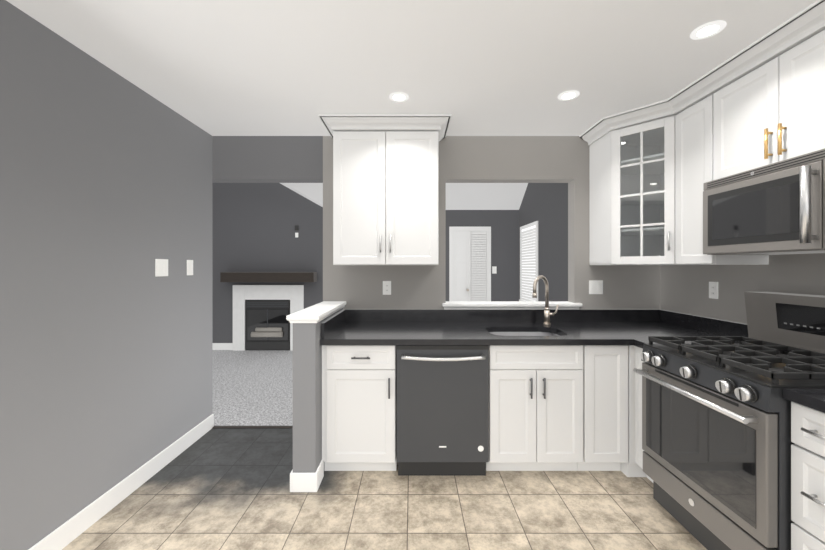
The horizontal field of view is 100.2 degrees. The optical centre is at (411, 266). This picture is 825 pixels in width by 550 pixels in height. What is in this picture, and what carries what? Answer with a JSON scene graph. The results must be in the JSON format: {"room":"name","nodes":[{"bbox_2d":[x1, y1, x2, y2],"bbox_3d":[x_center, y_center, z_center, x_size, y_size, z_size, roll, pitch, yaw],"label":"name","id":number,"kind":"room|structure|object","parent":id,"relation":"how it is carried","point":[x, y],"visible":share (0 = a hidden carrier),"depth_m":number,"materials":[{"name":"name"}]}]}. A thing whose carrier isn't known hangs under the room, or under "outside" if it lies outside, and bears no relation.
{"room":"kitchen","nodes":[
{"label":"kitchen","id":0,"kind":"room"},
{"bbox_2d":[0,0,211,549],"bbox_3d":[-1.781,0.125,0.328,0.120,2.510,5.296,0,0,0],"label":"wall","id":1,"kind":"structure","parent":0,"point":[105,331],"depth_m":1.83,"materials":[{"name":"paint"}]},
{"bbox_2d":[28,414,213,549],"bbox_3d":[-1.714,1.323,0.388,0.014,0.115,5.176,0,0,0],"label":"baseboard","id":2,"kind":"structure","parent":1,"relation":"attached to","point":[65,534],"depth_m":2.00,"materials":[{"name":"white wood"}]},
{"bbox_2d":[155,259,167,276],"bbox_3d":[-1.716,0.005,2.370,0.008,0.118,0.118,0,0,0],"label":"light switch","id":3,"kind":"object","parent":1,"relation":"attached to","point":[161,267],"visible":1,"depth_m":2.36,"materials":[{"name":"white plastic"}]},
{"bbox_2d":[187,260,192,274],"bbox_3d":[-1.716,0.005,2.670,0.008,0.118,0.072,0,0,0],"label":"light switch","id":4,"kind":"object","parent":1,"relation":"attached to","point":[189,267],"depth_m":2.66,"materials":[{"name":"white plastic"}]},
{"bbox_2d":[212,350,292,425],"bbox_3d":[-0.805,1.404,4.418,6.130,0.052,2.884,0,0,0],"label":"floor","id":5,"kind":"structure","parent":0,"point":[252,387],"depth_m":3.94,"materials":[{"name":"grey carpet"}]},
{"bbox_2d":[220,272,316,350],"bbox_3d":[-2.330,0.732,5.639,1.500,1.293,0.200,0,0,0],"label":"fireplace","id":6,"kind":"object","parent":5,"relation":"on","point":[260,314],"visible":0.98,"depth_m":5.69,"materials":[{"name":"stone"}]},
{"bbox_2d":[212,183,518,342],"bbox_3d":[-0.805,-0.520,5.800,6.130,3.800,0.120,0,0,0],"label":"wall","id":7,"kind":"structure","parent":0,"point":[253,227],"depth_m":5.74,"materials":[{"name":"paint"}]},
{"bbox_2d":[212,343,232,349],"bbox_3d":[-3.355,1.321,5.733,0.790,0.113,0.014,0,0,0],"label":"baseboard","id":8,"kind":"structure","parent":7,"relation":"attached to","point":[222,346],"depth_m":5.72,"materials":[{"name":"white wood"}]},
{"bbox_2d":[295,225,298,237],"bbox_3d":[-1.915,-0.590,5.729,0.060,0.200,0.020,0,0,0],"label":"light switch","id":9,"kind":"object","parent":7,"relation":"attached to","point":[296,228],"visible":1,"depth_m":5.72,"materials":[{"name":"grey plastic"}]},
{"bbox_2d":[449,227,490,300],"bbox_3d":[0.965,0.354,5.707,0.690,2.048,0.065,0,0,0],"label":"door","id":10,"kind":"structure","parent":7,"relation":"in","point":[469,263],"depth_m":5.72,"materials":[{"name":"white wood"}]},
{"bbox_2d":[62,428,706,549],"bbox_3d":[0.209,1.405,0.328,4.101,0.050,5.296,0,0,0],"label":"floor","id":11,"kind":"structure","parent":0,"point":[220,489],"depth_m":1.96,"materials":[{"name":"beige tile"}]},
{"bbox_2d":[213,426,292,427],"bbox_3d":[-1.246,1.377,2.970,0.948,0.007,0.037,0,0,0],"label":"trim","id":12,"kind":"structure","parent":11,"relation":"on","point":[253,427],"depth_m":2.95,"materials":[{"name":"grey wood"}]},
{"bbox_2d":[293,308,342,472],"bbox_3d":[-0.665,0.860,2.550,0.140,1.040,0.850,0,0,0],"label":"wall","id":13,"kind":"structure","parent":11,"relation":"on","point":[307,402],"depth_m":2.12,"materials":[{"name":"grey paint"}]},
{"bbox_2d":[290,460,323,491],"bbox_3d":[-0.665,1.323,2.543,0.168,0.115,0.864,0,0,0],"label":"baseboard","id":14,"kind":"structure","parent":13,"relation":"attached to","point":[305,482],"depth_m":2.11,"materials":[{"name":"white wood"}]},
{"bbox_2d":[286,301,345,322],"bbox_3d":[-0.665,0.320,2.535,0.200,0.049,0.880,0,0,0],"label":"trim","id":15,"kind":"structure","parent":13,"relation":"on","point":[317,313],"depth_m":2.29,"materials":[{"name":"white wood"}]},
{"bbox_2d":[322,345,396,470],"bbox_3d":[-0.349,0.943,2.592,0.486,0.874,0.763,0,0,0],"label":"base cabinet","id":16,"kind":"object","parent":11,"relation":"on","point":[358,407],"visible":0.98,"depth_m":2.25,"materials":[{"name":"white wood"}]},
{"bbox_2d":[396,345,488,475],"bbox_3d":[0.199,0.944,2.570,0.601,0.872,0.793,0,0,0],"label":"dishwasher","id":17,"kind":"object","parent":11,"relation":"on","point":[442,410],"visible":0.94,"depth_m":2.23,"materials":[{"name":"grey metal"}]},
{"bbox_2d":[538,345,629,476],"bbox_3d":[1.286,0.943,2.610,0.371,0.874,0.729,0,0,0],"label":"base cabinet","id":18,"kind":"object","parent":11,"relation":"on","point":[565,407],"depth_m":2.25,"materials":[{"name":"white wood"}]},
{"bbox_2d":[320,309,746,348],"bbox_3d":[0.774,0.487,2.597,2.728,0.244,0.754,0,0,0],"label":"countertop","id":19,"kind":"structure","parent":18,"relation":"on","point":[637,327],"depth_m":2.68,"materials":[{"name":"black stone"}]},
{"bbox_2d":[532,275,558,324],"bbox_3d":[1.063,0.265,2.756,0.242,0.398,0.149,0,0,0],"label":"faucet","id":20,"kind":"object","parent":19,"relation":"on","point":[547,314],"visible":1,"depth_m":2.78,"materials":[{"name":"silver metal"}]},
{"bbox_2d":[630,345,652,482],"bbox_3d":[1.776,0.943,2.167,0.724,0.874,0.197,0,0,0],"label":"base cabinet","id":21,"kind":"object","parent":11,"relation":"on","point":[636,451],"depth_m":2.24,"materials":[{"name":"white wood"}]},
{"bbox_2d":[644,325,747,342],"bbox_3d":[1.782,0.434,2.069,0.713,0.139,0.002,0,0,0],"label":"countertop","id":22,"kind":"structure","parent":21,"relation":"on","point":[649,330],"depth_m":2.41,"materials":[{"name":"black stone"}]},
{"bbox_2d":[633,292,824,549],"bbox_3d":[1.716,0.764,1.698,0.823,1.232,0.735,0,0,0],"label":"gas range","id":23,"kind":"object","parent":11,"relation":"on","point":[717,443],"visible":1,"depth_m":1.61,"materials":[{"name":"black metal"}]},
{"bbox_2d":[791,402,824,549],"bbox_3d":[1.777,0.943,0.888,0.722,0.874,0.876,0,0,0],"label":"base cabinet","id":24,"kind":"object","parent":11,"relation":"on","point":[808,478],"visible":0.98,"depth_m":1.27,"materials":[{"name":"white wood"}]},
{"bbox_2d":[783,388,824,412],"bbox_3d":[1.782,0.434,0.888,0.713,0.139,0.876,0,0,0],"label":"countertop","id":25,"kind":"structure","parent":24,"relation":"on","point":[814,398],"depth_m":1.27,"materials":[{"name":"black stone"}]},
{"bbox_2d":[280,183,527,209],"bbox_3d":[-0.805,-1.616,3.618,6.130,1.508,4.484,0,0,0],"label":"ceiling","id":26,"kind":"structure","parent":0,"point":[484,196],"depth_m":5.47,"materials":[{"name":"paint"}]},
{"bbox_2d":[6,0,816,135],"bbox_3d":[0.209,-1.180,0.388,4.101,0.100,5.416,0,0,0],"label":"ceiling","id":27,"kind":"structure","parent":0,"point":[297,67],"depth_m":1.83,"materials":[{"name":"paint"}]},
{"bbox_2d":[389,92,408,101],"bbox_3d":[-0.086,-1.127,2.290,0.132,0.006,0.132,0,0,0],"label":"recessed light","id":28,"kind":"object","parent":27,"relation":"in","point":[397,96],"visible":1,"depth_m":2.28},
{"bbox_2d":[558,90,579,100],"bbox_3d":[1.030,-1.127,2.270,0.132,0.006,0.132,0,0,0],"label":"recessed light","id":29,"kind":"object","parent":27,"relation":"in","point":[568,95],"visible":1,"depth_m":2.26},
{"bbox_2d":[690,20,725,39],"bbox_3d":[1.410,-1.127,1.645,0.132,0.006,0.132,0,0,0],"label":"recessed light","id":30,"kind":"object","parent":27,"relation":"in","point":[707,30],"visible":1,"depth_m":1.64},
{"bbox_2d":[212,136,659,308],"bbox_3d":[0.209,0.125,3.036,4.101,2.510,0.120,0,0,0],"label":"wall","id":31,"kind":"structure","parent":0,"point":[462,159],"depth_m":2.98,"materials":[{"name":"grey paint"}]},
{"bbox_2d":[318,114,451,264],"bbox_3d":[-0.201,-0.574,2.763,0.988,1.117,0.422,0,0,0],"label":"upper cabinet","id":32,"kind":"object","parent":31,"relation":"attached to","point":[385,189],"visible":1,"depth_m":2.64,"materials":[{"name":"white painted wood"},{"name":"metal"}]},
{"bbox_2d":[383,281,390,294],"bbox_3d":[-0.216,0.180,2.971,0.072,0.118,0.008,0,0,0],"label":"outlet","id":33,"kind":"object","parent":31,"relation":"attached to","point":[386,287],"visible":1,"depth_m":2.97,"materials":[{"name":"white plastic"}]},
{"bbox_2d":[442,301,581,309],"bbox_3d":[0.856,0.349,3.023,1.191,0.078,0.185,0,0,0],"label":"window sill","id":34,"kind":"structure","parent":31,"relation":"attached to","point":[497,305],"depth_m":2.96,"materials":[{"name":"white wood"}]},
{"bbox_2d":[589,280,602,293],"bbox_3d":[1.585,0.175,2.971,0.118,0.118,0.008,0,0,0],"label":"light switch","id":35,"kind":"object","parent":31,"relation":"attached to","point":[595,286],"visible":1,"depth_m":2.97,"materials":[{"name":"white plastic"}]},
{"bbox_2d":[492,266,496,273],"bbox_3d":[1.370,0.050,5.735,0.072,0.118,0.008,0,0,0],"label":"light switch","id":36,"kind":"object","parent":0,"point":[494,269],"depth_m":5.73,"materials":[{"name":"white plastic"}]},
{"bbox_2d":[519,183,567,300],"bbox_3d":[1.840,-0.520,4.418,0.120,3.800,2.644,0,0,0],"label":"wall","id":37,"kind":"structure","parent":0,"point":[545,205],"depth_m":4.43,"materials":[{"name":"paint"}]},
{"bbox_2d":[519,221,537,300],"bbox_3d":[1.764,-0.045,5.240,0.030,1.210,0.800,0,0,0],"label":"window blinds","id":38,"kind":"object","parent":37,"relation":"attached to","point":[528,254],"visible":0.9,"depth_m":5.18,"materials":[{"name":"white"}]},
{"bbox_2d":[660,253,824,323],"bbox_3d":[2.200,0.125,0.388,0.120,2.510,5.416,0,0,0],"label":"wall","id":39,"kind":"structure","parent":0,"point":[684,289],"depth_m":2.30,"materials":[{"name":"grey paint"}]},
{"bbox_2d":[607,112,666,259],"bbox_3d":[1.667,-0.552,2.503,0.284,0.966,0.284,0,0,0],"label":"upper cabinet","id":40,"kind":"object","parent":39,"relation":"attached to","point":[655,166],"depth_m":2.62,"materials":[{"name":"white wood"}]},
{"bbox_2d":[709,282,717,298],"bbox_3d":[2.135,0.165,2.445,0.008,0.118,0.072,0,0,0],"label":"outlet","id":41,"kind":"object","parent":39,"relation":"attached to","point":[713,290],"visible":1,"depth_m":2.44,"materials":[{"name":"white plastic"}]},
{"bbox_2d":[659,76,768,264],"bbox_3d":[1.948,-0.571,2.240,0.381,1.110,0.345,0,0,0],"label":"upper cabinet","id":42,"kind":"object","parent":39,"relation":"attached to","point":[688,111],"depth_m":2.24,"materials":[{"name":"white wood"}]},
{"bbox_2d":[711,4,824,180],"bbox_3d":[1.969,-0.817,1.694,0.338,0.618,0.745,0,0,0],"label":"upper cabinet","id":43,"kind":"object","parent":39,"relation":"attached to","point":[768,104],"depth_m":1.72,"materials":[{"name":"white wood"}]},
{"bbox_2d":[703,148,824,254],"bbox_3d":[1.905,-0.287,1.695,0.463,0.431,0.738,0,0,0],"label":"microwave","id":44,"kind":"object","parent":43,"relation":"attached to","point":[777,208],"visible":1,"depth_m":1.68,"materials":[{"name":"grey metal"}]}
]}

